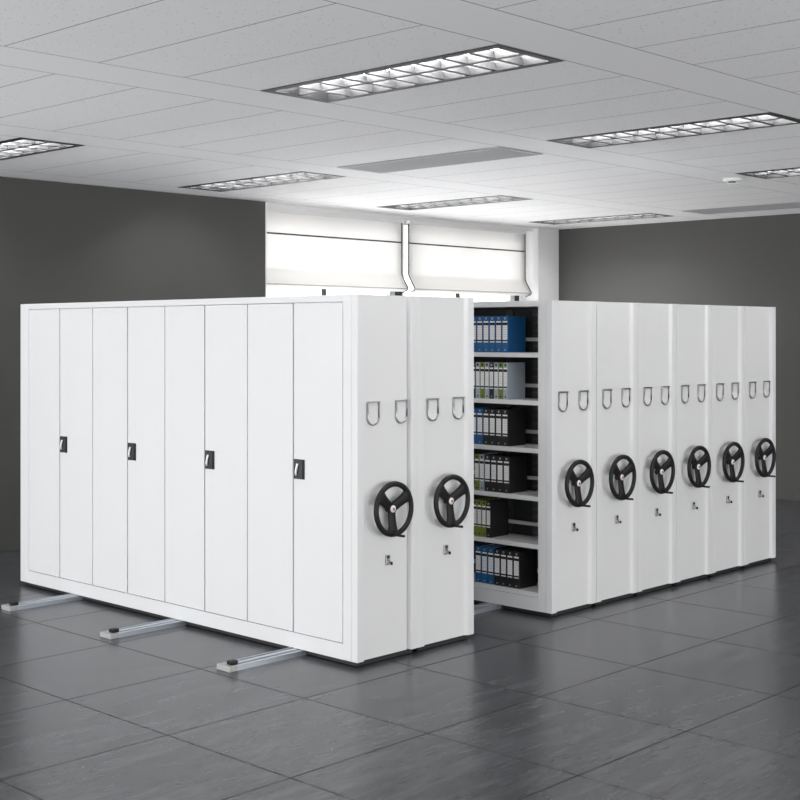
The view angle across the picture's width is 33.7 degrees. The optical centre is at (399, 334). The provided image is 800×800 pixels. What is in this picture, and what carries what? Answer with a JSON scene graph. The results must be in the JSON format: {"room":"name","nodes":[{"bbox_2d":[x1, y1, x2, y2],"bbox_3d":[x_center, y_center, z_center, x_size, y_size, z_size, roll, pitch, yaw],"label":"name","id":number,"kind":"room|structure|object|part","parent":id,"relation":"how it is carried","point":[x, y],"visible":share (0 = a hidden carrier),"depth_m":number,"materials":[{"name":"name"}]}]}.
{"room":"file storage room","nodes":[
{"label":"file storage room","id":0,"kind":"room"},
{"bbox_2d":[0,176,558,551],"bbox_3d":[-5.213,0.206,11.657,0.600,3.760,21.150,0,0,44],"label":"wall","id":1,"kind":"structure","parent":0,"point":[61,242],"depth_m":13.58,"materials":[{"name":"grey paint"}]},
{"bbox_2d":[267,208,408,292],"bbox_3d":[-0.770,-1.001,16.036,0.153,0.956,2.438,0,0,44],"label":"blind","id":2,"kind":"object","parent":1,"relation":"attached to","point":[306,249],"visible":0.91,"depth_m":16.04,"materials":[{"name":"white fabric"}]},
{"bbox_3d":[-0.809,-1.452,16.063,0.060,0.055,2.405,0,0,44],"label":"head rail","id":3,"kind":"part","parent":2,"relation":"part of","materials":[{"name":"white paint"}]},
{"bbox_3d":[-0.725,-0.579,15.983,0.012,0.014,2.405,0,0,44],"label":"rail","id":4,"kind":"part","parent":2,"relation":"part of","materials":[{"name":"grey"}]},
{"bbox_2d":[321,289,401,295],"bbox_3d":[-0.889,-0.204,16.273,0.074,2.580,2.580,0,0,44],"label":"window","id":5,"kind":"structure","parent":1,"relation":"in","point":[323,291],"depth_m":17.06,"materials":[{"name":"white glass"}]},
{"bbox_3d":[-0.935,-0.204,16.228,0.070,2.580,2.450,0,0,44],"label":"frame","id":6,"kind":"part","parent":5,"relation":"part of","materials":[{"name":"white paint"}]},
{"bbox_2d":[267,203,532,231],"bbox_3d":[0.135,-1.489,17.011,0.040,0.050,5.060,0,0,44],"label":"trim","id":7,"kind":"structure","parent":1,"relation":"attached to","point":[269,205],"depth_m":16.75,"materials":[{"name":"white paint"}]},
{"bbox_2d":[402,220,520,300],"bbox_3d":[0.859,-0.204,18.109,0.074,2.580,2.470,0,0,44],"label":"window","id":8,"kind":"structure","parent":1,"relation":"in","point":[509,297],"depth_m":17.22,"materials":[{"name":"white glass"}]},
{"bbox_2d":[407,221,531,296],"bbox_3d":[0.980,-1.001,17.874,0.153,0.956,2.452,0,0,44],"label":"blind","id":9,"kind":"object","parent":8,"relation":"attached to","point":[442,258],"visible":1,"depth_m":17.84,"materials":[{"name":"white fabric"}]},
{"bbox_3d":[0.941,-1.452,17.900,0.060,0.055,2.420,0,0,44],"label":"head rail","id":10,"kind":"part","parent":9,"relation":"part of","materials":[{"name":"white paint"}]},
{"bbox_3d":[1.025,-0.579,17.820,0.012,0.014,2.420,0,0,44],"label":"rail","id":11,"kind":"part","parent":9,"relation":"part of","materials":[{"name":"grey"}]},
{"bbox_2d":[0,0,799,229],"bbox_3d":[1.066,-1.524,5.815,17.750,0.020,21.350,0,0,44],"label":"ceiling","id":12,"kind":"structure","parent":0,"point":[158,95],"depth_m":8.48,"materials":[{"name":"white tile"}]},
{"bbox_2d":[0,138,83,159],"bbox_3d":[-3.412,-1.569,11.025,1.904,0.119,0.567,0,0,44],"label":"recessed light","id":13,"kind":"object","parent":12,"relation":"in","point":[18,147],"visible":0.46,"depth_m":10.73,"materials":[{"name":"grey metal"}]},
{"bbox_2d":[178,171,344,191],"bbox_3d":[-1.401,-1.569,13.136,1.904,0.119,0.567,0,0,44],"label":"recessed light","id":14,"kind":"object","parent":12,"relation":"in","point":[295,177],"visible":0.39,"depth_m":13.14,"materials":[{"name":"grey metal"}]},
{"bbox_2d":[261,44,563,102],"bbox_3d":[0.021,-1.569,7.756,1.904,0.119,0.567,0,0,44],"label":"recessed light","id":15,"kind":"object","parent":12,"relation":"in","point":[498,58],"visible":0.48,"depth_m":7.74,"materials":[{"name":"grey metal"}]},
{"bbox_2d":[337,147,542,172],"bbox_3d":[0.315,-1.506,11.501,1.900,0.012,0.563,0,0,44],"label":"ceiling vent","id":16,"kind":"object","parent":12,"relation":"in","point":[496,153],"visible":1,"depth_m":11.40,"materials":[{"name":"grey metal"}]},
{"bbox_2d":[380,195,532,209],"bbox_3d":[0.609,-1.569,15.247,1.904,0.119,0.567,0,0,44],"label":"recessed light","id":17,"kind":"object","parent":12,"relation":"in","point":[500,198],"visible":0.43,"depth_m":15.25,"materials":[{"name":"grey metal"}]},
{"bbox_2d":[531,213,670,224],"bbox_3d":[2.619,-1.569,17.357,1.904,0.119,0.567,0,0,44],"label":"recessed light","id":18,"kind":"object","parent":12,"relation":"in","point":[644,215],"visible":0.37,"depth_m":17.38,"materials":[{"name":"grey metal"}]},
{"bbox_2d":[547,112,799,147],"bbox_3d":[2.031,-1.569,9.867,1.904,0.119,0.567,0,0,44],"label":"recessed light","id":19,"kind":"object","parent":12,"relation":"in","point":[762,120],"visible":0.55,"depth_m":9.86,"materials":[{"name":"grey metal"}]},
{"bbox_2d":[723,177,741,184],"bbox_3d":[3.229,-1.484,12.821,0.180,0.061,0.180,0,0,44],"label":"smoke detector","id":20,"kind":"object","parent":12,"relation":"attached to","point":[730,180],"visible":1,"depth_m":12.77,"materials":[{"name":"white paint"}]},
{"bbox_2d":[683,202,799,213],"bbox_3d":[4.335,-1.506,15.723,1.900,0.012,0.563,0,0,44],"label":"ceiling vent","id":21,"kind":"object","parent":12,"relation":"in","point":[795,204],"visible":1,"depth_m":15.79,"materials":[{"name":"grey metal"}]},
{"bbox_2d":[735,167,799,178],"bbox_3d":[4.041,-1.569,11.978,1.904,0.119,0.567,0,0,44],"label":"recessed light","id":22,"kind":"object","parent":12,"relation":"in","point":[789,172],"visible":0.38,"depth_m":12.52,"materials":[{"name":"grey metal"}]},
{"bbox_2d":[0,499,799,799],"bbox_3d":[1.066,2.136,5.815,17.750,0.100,21.350,0,0,44],"label":"floor","id":23,"kind":"structure","parent":0,"point":[690,690],"depth_m":7.48,"materials":[{"name":"tile"}]},
{"bbox_2d":[1,593,82,610],"bbox_3d":[-0.926,2.056,12.127,0.128,0.060,5.955,0,0,44],"label":"rail","id":24,"kind":"object","parent":23,"relation":"on","point":[14,605],"visible":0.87,"depth_m":10.15,"materials":[{"name":"silver metal"}]},
{"bbox_2d":[100,618,186,638],"bbox_3d":[0.030,2.056,11.217,0.128,0.060,5.955,0,0,44],"label":"rail","id":25,"kind":"object","parent":23,"relation":"on","point":[112,633],"visible":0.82,"depth_m":9.24,"materials":[{"name":"silver metal"}]},
{"bbox_2d":[21,294,417,666],"bbox_3d":[-1.474,0.915,9.743,4.134,2.329,0.586,0,0,44],"label":"storage cabinet","id":26,"kind":"object","parent":23,"relation":"on","point":[245,468],"visible":1,"depth_m":9.07,"materials":[{"name":"white metal"}]},
{"bbox_3d":[-2.944,0.900,11.160,0.052,2.299,0.560,0,0,44],"label":"panel","id":27,"kind":"part","parent":26,"relation":"part of","materials":[{"name":"white metal"}]},
{"bbox_3d":[-2.887,0.872,10.734,0.458,2.148,0.019,0,0,44],"label":"door","id":28,"kind":"part","parent":26,"relation":"part of","materials":[{"name":"white metal"}]},
{"bbox_3d":[-2.682,0.878,10.518,0.100,0.129,0.011,0,0,44],"label":"lock plate","id":29,"kind":"part","parent":26,"relation":"part of","materials":[{"name":"grey"}]},
{"bbox_3d":[-2.547,0.872,10.410,0.455,2.148,0.019,0,0,44],"label":"door","id":30,"kind":"part","parent":26,"relation":"part of","materials":[{"name":"white metal"}]},
{"bbox_3d":[-2.211,0.872,10.090,0.455,2.148,0.019,0,0,44],"label":"door","id":31,"kind":"part","parent":26,"relation":"part of","materials":[{"name":"white metal"}]},
{"bbox_3d":[-2.007,0.878,9.876,0.100,0.129,0.011,0,0,44],"label":"lock plate","id":32,"kind":"part","parent":26,"relation":"part of","materials":[{"name":"grey"}]},
{"bbox_3d":[-1.873,0.872,9.767,0.455,2.148,0.019,0,0,44],"label":"door","id":33,"kind":"part","parent":26,"relation":"part of","materials":[{"name":"white metal"}]},
{"bbox_3d":[-1.536,0.872,9.447,0.455,2.148,0.019,0,0,44],"label":"door","id":34,"kind":"part","parent":26,"relation":"part of","materials":[{"name":"white metal"}]},
{"bbox_3d":[-1.332,0.878,9.233,0.100,0.129,0.011,0,0,44],"label":"lock plate","id":35,"kind":"part","parent":26,"relation":"part of","materials":[{"name":"grey"}]},
{"bbox_3d":[-1.198,0.872,9.124,0.455,2.148,0.019,0,0,44],"label":"door","id":36,"kind":"part","parent":26,"relation":"part of","materials":[{"name":"white metal"}]},
{"bbox_3d":[-0.862,0.872,8.805,0.455,2.148,0.019,0,0,44],"label":"door","id":37,"kind":"part","parent":26,"relation":"part of","materials":[{"name":"white metal"}]},
{"bbox_3d":[-0.657,0.878,8.590,0.100,0.129,0.011,0,0,44],"label":"lock plate","id":38,"kind":"part","parent":26,"relation":"part of","materials":[{"name":"grey"}]},
{"bbox_3d":[-0.522,0.872,8.481,0.458,2.148,0.019,0,0,44],"label":"door","id":39,"kind":"part","parent":26,"relation":"part of","materials":[{"name":"white metal"}]},
{"bbox_3d":[-0.092,0.900,8.444,0.052,2.299,0.560,0,0,44],"label":"panel","id":40,"kind":"part","parent":26,"relation":"part of","materials":[{"name":"white metal"}]},
{"bbox_3d":[-0.006,1.274,8.354,0.092,0.016,0.017,0,0,44],"label":"knob","id":41,"kind":"part","parent":26,"relation":"part of","materials":[{"name":"black plastic"}]},
{"bbox_2d":[217,602,501,672],"bbox_3d":[0.957,2.056,10.334,0.128,0.060,5.955,0,0,44],"label":"rail","id":42,"kind":"object","parent":23,"relation":"on","point":[232,665],"visible":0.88,"depth_m":8.41,"materials":[{"name":"metal"}]},
{"bbox_2d":[412,296,473,650],"bbox_3d":[-1.079,0.915,10.158,4.134,2.329,0.560,0,0,44],"label":"shelving unit","id":43,"kind":"object","parent":23,"relation":"on","point":[445,324],"visible":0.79,"depth_m":8.83,"materials":[{"name":"white metal"}]},
{"bbox_2d":[474,300,595,616],"bbox_3d":[-0.086,0.915,11.200,4.134,2.329,0.560,0,0,44],"label":"shelving unit","id":44,"kind":"object","parent":23,"relation":"on","point":[555,516],"visible":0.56,"depth_m":9.93,"materials":[{"name":"white metal"}]},
{"bbox_2d":[474,362,475,397],"bbox_3d":[0.641,0.355,10.303,0.043,0.277,0.218,0,0,44],"label":"ring binder","id":45,"kind":"object","parent":44,"relation":"on","point":[474,362],"visible":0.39,"depth_m":10.21,"materials":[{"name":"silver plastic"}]},
{"bbox_2d":[474,316,476,351],"bbox_3d":[0.643,0.001,10.301,0.060,0.277,0.218,0,0,44],"label":"ring binder","id":46,"kind":"object","parent":44,"relation":"on","point":[475,317],"visible":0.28,"depth_m":10.21,"materials":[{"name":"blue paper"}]},
{"bbox_2d":[476,362,479,397],"bbox_3d":[0.674,0.355,10.272,0.043,0.277,0.218,0,0,44],"label":"ring binder","id":47,"kind":"object","parent":44,"relation":"on","point":[477,363],"visible":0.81,"depth_m":10.19,"materials":[{"name":"white paper"}]},
{"bbox_2d":[477,316,482,351],"bbox_3d":[0.688,0.001,10.258,0.060,0.277,0.218,0,0,44],"label":"ring binder","id":48,"kind":"object","parent":44,"relation":"on","point":[479,318],"visible":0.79,"depth_m":10.18,"materials":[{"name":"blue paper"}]},
{"bbox_2d":[474,407,487,443],"bbox_3d":[0.643,0.711,10.301,0.060,0.277,0.218,0,0,44],"label":"ring binder","id":49,"kind":"object","parent":44,"relation":"on","point":[475,409],"visible":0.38,"depth_m":10.21,"materials":[{"name":"blue paper"}]},
{"bbox_2d":[480,362,484,397],"bbox_3d":[0.707,0.355,10.240,0.043,0.277,0.218,0,0,44],"label":"ring binder","id":50,"kind":"object","parent":44,"relation":"on","point":[482,364],"visible":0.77,"depth_m":10.16,"materials":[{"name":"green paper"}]},
{"bbox_2d":[474,497,490,535],"bbox_3d":[0.652,1.421,10.293,0.043,0.277,0.218,0,0,44],"label":"ring binder","id":51,"kind":"object","parent":44,"relation":"on","point":[475,500],"visible":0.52,"depth_m":10.21,"materials":[{"name":"green paper"}]},
{"bbox_2d":[475,452,492,489],"bbox_3d":[0.667,1.065,10.279,0.048,0.277,0.218,0,0,44],"label":"ring binder","id":52,"kind":"object","parent":44,"relation":"on","point":[476,455],"visible":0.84,"depth_m":10.20,"materials":[{"name":"green plastic"}]},
{"bbox_2d":[475,543,493,582],"bbox_3d":[0.677,1.776,10.269,0.060,0.277,0.218,0,0,44],"label":"ring binder","id":53,"kind":"object","parent":44,"relation":"on","point":[478,549],"visible":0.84,"depth_m":10.19,"materials":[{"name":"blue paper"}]},
{"bbox_2d":[483,316,488,351],"bbox_3d":[0.734,0.001,10.215,0.060,0.277,0.218,0,0,44],"label":"ring binder","id":54,"kind":"object","parent":44,"relation":"on","point":[485,318],"visible":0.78,"depth_m":10.14,"materials":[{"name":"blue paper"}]},
{"bbox_2d":[477,498,496,536],"bbox_3d":[0.685,1.421,10.261,0.043,0.277,0.218,0,0,44],"label":"ring binder","id":55,"kind":"object","parent":44,"relation":"on","point":[479,502],"visible":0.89,"depth_m":10.18,"materials":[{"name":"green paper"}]},
{"bbox_2d":[485,362,489,398],"bbox_3d":[0.740,0.355,10.209,0.043,0.277,0.218,0,0,44],"label":"ring binder","id":56,"kind":"object","parent":44,"relation":"on","point":[486,363],"visible":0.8,"depth_m":10.13,"materials":[{"name":"white paper"}]},
{"bbox_2d":[479,453,496,490],"bbox_3d":[0.703,1.065,10.244,0.048,0.277,0.218,0,0,44],"label":"ring binder","id":57,"kind":"object","parent":44,"relation":"on","point":[481,456],"visible":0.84,"depth_m":10.17,"materials":[{"name":"grey plastic"}]},
{"bbox_2d":[477,407,499,443],"bbox_3d":[0.688,0.711,10.258,0.060,0.277,0.218,0,0,44],"label":"ring binder","id":58,"kind":"object","parent":44,"relation":"on","point":[479,410],"visible":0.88,"depth_m":10.18,"materials":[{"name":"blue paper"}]},
{"bbox_2d":[482,544,499,583],"bbox_3d":[0.723,1.776,10.225,0.060,0.277,0.218,0,0,44],"label":"ring binder","id":59,"kind":"object","parent":44,"relation":"on","point":[484,548],"visible":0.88,"depth_m":10.15,"materials":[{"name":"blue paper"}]},
{"bbox_2d":[482,498,499,536],"bbox_3d":[0.718,1.421,10.230,0.043,0.277,0.218,0,0,44],"label":"ring binder","id":60,"kind":"object","parent":44,"relation":"on","point":[483,501],"visible":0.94,"depth_m":10.15,"materials":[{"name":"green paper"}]},
{"bbox_2d":[483,407,500,444],"bbox_3d":[0.734,0.711,10.215,0.060,0.277,0.218,0,0,44],"label":"ring binder","id":61,"kind":"object","parent":44,"relation":"on","point":[485,410],"visible":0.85,"depth_m":10.14,"materials":[{"name":"black plastic"}]},
{"bbox_2d":[489,316,495,351],"bbox_3d":[0.779,0.001,10.172,0.060,0.277,0.218,0,0,44],"label":"ring binder","id":62,"kind":"object","parent":44,"relation":"on","point":[492,319],"visible":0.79,"depth_m":10.09,"materials":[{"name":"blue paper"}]},
{"bbox_2d":[489,362,498,398],"bbox_3d":[0.773,0.355,10.178,0.043,0.277,0.218,0,0,44],"label":"ring binder","id":63,"kind":"object","parent":44,"relation":"on","point":[491,364],"visible":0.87,"depth_m":10.10,"materials":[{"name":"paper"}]},
{"bbox_2d":[484,453,507,490],"bbox_3d":[0.744,1.065,10.205,0.060,0.277,0.218,0,0,44],"label":"ring binder","id":64,"kind":"object","parent":44,"relation":"on","point":[487,458],"visible":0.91,"depth_m":10.13,"materials":[{"name":"black plastic"}]},
{"bbox_2d":[486,499,507,537],"bbox_3d":[0.751,1.421,10.198,0.043,0.277,0.218,0,0,44],"label":"ring binder","id":65,"kind":"object","parent":44,"relation":"on","point":[496,510],"visible":1,"depth_m":10.17,"materials":[{"name":"black plastic"}]},
{"bbox_2d":[488,545,505,584],"bbox_3d":[0.768,1.776,10.182,0.060,0.277,0.218,0,0,44],"label":"ring binder","id":66,"kind":"object","parent":44,"relation":"on","point":[490,549],"visible":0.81,"depth_m":10.11,"materials":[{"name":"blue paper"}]},
{"bbox_2d":[489,408,505,444],"bbox_3d":[0.779,0.711,10.172,0.060,0.277,0.218,0,0,44],"label":"ring binder","id":67,"kind":"object","parent":44,"relation":"on","point":[492,412],"visible":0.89,"depth_m":10.09,"materials":[{"name":"black plastic"}]},
{"bbox_2d":[496,316,501,351],"bbox_3d":[0.824,0.001,10.129,0.060,0.277,0.218,0,0,44],"label":"ring binder","id":68,"kind":"object","parent":44,"relation":"on","point":[498,318],"visible":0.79,"depth_m":10.05,"materials":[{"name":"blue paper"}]},
{"bbox_2d":[491,453,509,491],"bbox_3d":[0.789,1.065,10.162,0.060,0.277,0.218,0,0,44],"label":"ring binder","id":69,"kind":"object","parent":44,"relation":"on","point":[493,457],"visible":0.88,"depth_m":10.08,"materials":[{"name":"black plastic"}]},
{"bbox_2d":[494,362,506,398],"bbox_3d":[0.806,0.355,10.146,0.043,0.277,0.218,0,0,44],"label":"ring binder","id":70,"kind":"object","parent":44,"relation":"on","point":[496,365],"visible":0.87,"depth_m":10.06,"materials":[{"name":"white paper"}]},
{"bbox_2d":[494,546,515,585],"bbox_3d":[0.813,1.776,10.139,0.060,0.277,0.218,0,0,44],"label":"ring binder","id":71,"kind":"object","parent":44,"relation":"on","point":[496,550],"visible":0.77,"depth_m":10.06,"materials":[{"name":"black plastic"}]},
{"bbox_3d":[0.799,1.931,10.194,0.912,0.034,0.312,0,0,44],"label":"shelf","id":72,"kind":"part","parent":44,"relation":"part of","materials":[{"name":"white metal"}]},
{"bbox_3d":[0.799,1.576,10.194,0.912,0.034,0.312,0,0,44],"label":"shelf","id":73,"kind":"part","parent":44,"relation":"part of","materials":[{"name":"white metal"}]},
{"bbox_3d":[0.799,1.221,10.194,0.912,0.034,0.312,0,0,44],"label":"shelf","id":74,"kind":"part","parent":44,"relation":"part of","materials":[{"name":"white metal"}]},
{"bbox_3d":[0.799,0.866,10.194,0.912,0.034,0.312,0,0,44],"label":"shelf","id":75,"kind":"part","parent":44,"relation":"part of","materials":[{"name":"white metal"}]},
{"bbox_3d":[0.799,0.511,10.194,0.912,0.034,0.312,0,0,44],"label":"shelf","id":76,"kind":"part","parent":44,"relation":"part of","materials":[{"name":"white metal"}]},
{"bbox_3d":[0.799,0.156,10.194,0.912,0.034,0.312,0,0,44],"label":"shelf","id":77,"kind":"part","parent":44,"relation":"part of","materials":[{"name":"white metal"}]},
{"bbox_2d":[496,408,516,445],"bbox_3d":[0.824,0.711,10.129,0.060,0.277,0.218,0,0,44],"label":"ring binder","id":78,"kind":"object","parent":44,"relation":"on","point":[498,411],"visible":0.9,"depth_m":10.05,"materials":[{"name":"black plastic"}]},
{"bbox_2d":[499,362,514,398],"bbox_3d":[0.839,0.355,10.115,0.043,0.277,0.218,0,0,44],"label":"ring binder","id":79,"kind":"object","parent":44,"relation":"on","point":[500,364],"visible":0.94,"depth_m":10.04,"materials":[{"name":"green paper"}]},
{"bbox_2d":[497,454,520,492],"bbox_3d":[0.834,1.065,10.119,0.060,0.277,0.218,0,0,44],"label":"ring binder","id":80,"kind":"object","parent":44,"relation":"on","point":[499,458],"visible":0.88,"depth_m":10.04,"materials":[{"name":"black plastic"}]},
{"bbox_3d":[0.862,0.846,10.364,0.060,2.080,0.019,0,0,44],"label":"slotted post","id":81,"kind":"part","parent":44,"relation":"part of","materials":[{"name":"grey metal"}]},
{"bbox_2d":[500,546,521,586],"bbox_3d":[0.858,1.776,10.096,0.060,0.277,0.218,0,0,44],"label":"ring binder","id":82,"kind":"object","parent":44,"relation":"on","point":[503,552],"visible":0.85,"depth_m":10.02,"materials":[{"name":"black plastic"}]},
{"bbox_2d":[502,408,525,445],"bbox_3d":[0.869,0.711,10.086,0.060,0.277,0.218,0,0,44],"label":"ring binder","id":83,"kind":"object","parent":44,"relation":"on","point":[513,420],"visible":1,"depth_m":10.04,"materials":[{"name":"black paper"}]},
{"bbox_2d":[502,316,525,352],"bbox_3d":[0.869,0.001,10.086,0.060,0.277,0.218,0,0,44],"label":"ring binder","id":84,"kind":"object","parent":44,"relation":"on","point":[513,327],"visible":0.91,"depth_m":10.04,"materials":[{"name":"blue paper"}]},
{"bbox_2d":[503,362,524,398],"bbox_3d":[0.872,0.355,10.083,0.043,0.277,0.218,0,0,44],"label":"ring binder","id":85,"kind":"object","parent":44,"relation":"on","point":[513,373],"visible":1,"depth_m":10.05,"materials":[{"name":"white paper"}]},
{"bbox_2d":[503,455,526,492],"bbox_3d":[0.879,1.065,10.076,0.060,0.277,0.218,0,0,44],"label":"ring binder","id":86,"kind":"object","parent":44,"relation":"on","point":[514,466],"visible":1,"depth_m":10.03,"materials":[{"name":"black plastic"}]},
{"bbox_2d":[507,547,527,587],"bbox_3d":[0.904,1.776,10.053,0.060,0.277,0.218,0,0,44],"label":"ring binder","id":87,"kind":"object","parent":44,"relation":"on","point":[509,552],"visible":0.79,"depth_m":9.98,"materials":[{"name":"black plastic"}]},
{"bbox_2d":[513,548,536,588],"bbox_3d":[0.949,1.776,10.010,0.060,0.277,0.218,0,0,44],"label":"ring binder","id":88,"kind":"object","parent":44,"relation":"on","point":[525,560],"visible":0.97,"depth_m":9.96,"materials":[{"name":"black plastic"}]},
{"bbox_3d":[1.050,0.846,10.185,0.060,2.080,0.019,0,0,44],"label":"slotted post","id":89,"kind":"part","parent":44,"relation":"part of","materials":[{"name":"grey metal"}]},
{"bbox_3d":[1.287,0.900,9.892,0.052,2.299,0.560,0,0,44],"label":"panel","id":90,"kind":"part","parent":44,"relation":"part of","materials":[{"name":"white metal"}]},
{"bbox_2d":[591,302,637,605],"bbox_3d":[0.304,0.915,11.611,4.134,2.329,0.560,0,0,44],"label":"shelving unit","id":91,"kind":"object","parent":23,"relation":"on","point":[616,322],"visible":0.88,"depth_m":10.30,"materials":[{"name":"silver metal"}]},
{"bbox_2d":[633,303,675,594],"bbox_3d":[0.695,0.915,12.021,4.134,2.329,0.560,0,0,44],"label":"shelving unit","id":92,"kind":"object","parent":23,"relation":"on","point":[656,322],"visible":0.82,"depth_m":10.71,"materials":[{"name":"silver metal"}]},
{"bbox_2d":[672,304,711,584],"bbox_3d":[1.086,0.915,12.431,4.134,2.329,0.560,0,0,44],"label":"shelving unit","id":93,"kind":"object","parent":23,"relation":"on","point":[693,322],"visible":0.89,"depth_m":11.12,"materials":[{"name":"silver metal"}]},
{"bbox_2d":[707,305,744,575],"bbox_3d":[1.476,0.915,12.841,4.134,2.329,0.560,0,0,44],"label":"shelving unit","id":94,"kind":"object","parent":23,"relation":"on","point":[728,322],"visible":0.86,"depth_m":11.54,"materials":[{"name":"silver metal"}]},
{"bbox_2d":[741,306,775,567],"bbox_3d":[1.867,0.915,13.252,4.134,2.329,0.560,0,0,44],"label":"shelving unit","id":95,"kind":"object","parent":23,"relation":"on","point":[760,322],"visible":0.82,"depth_m":11.95,"materials":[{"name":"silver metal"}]},
{"bbox_2d":[559,213,799,500],"bbox_3d":[8.359,0.206,13.473,17.750,3.760,0.200,0,0,44],"label":"wall","id":96,"kind":"structure","parent":0,"point":[754,261],"depth_m":17.35,"materials":[{"name":"grey paint"}]}
]}

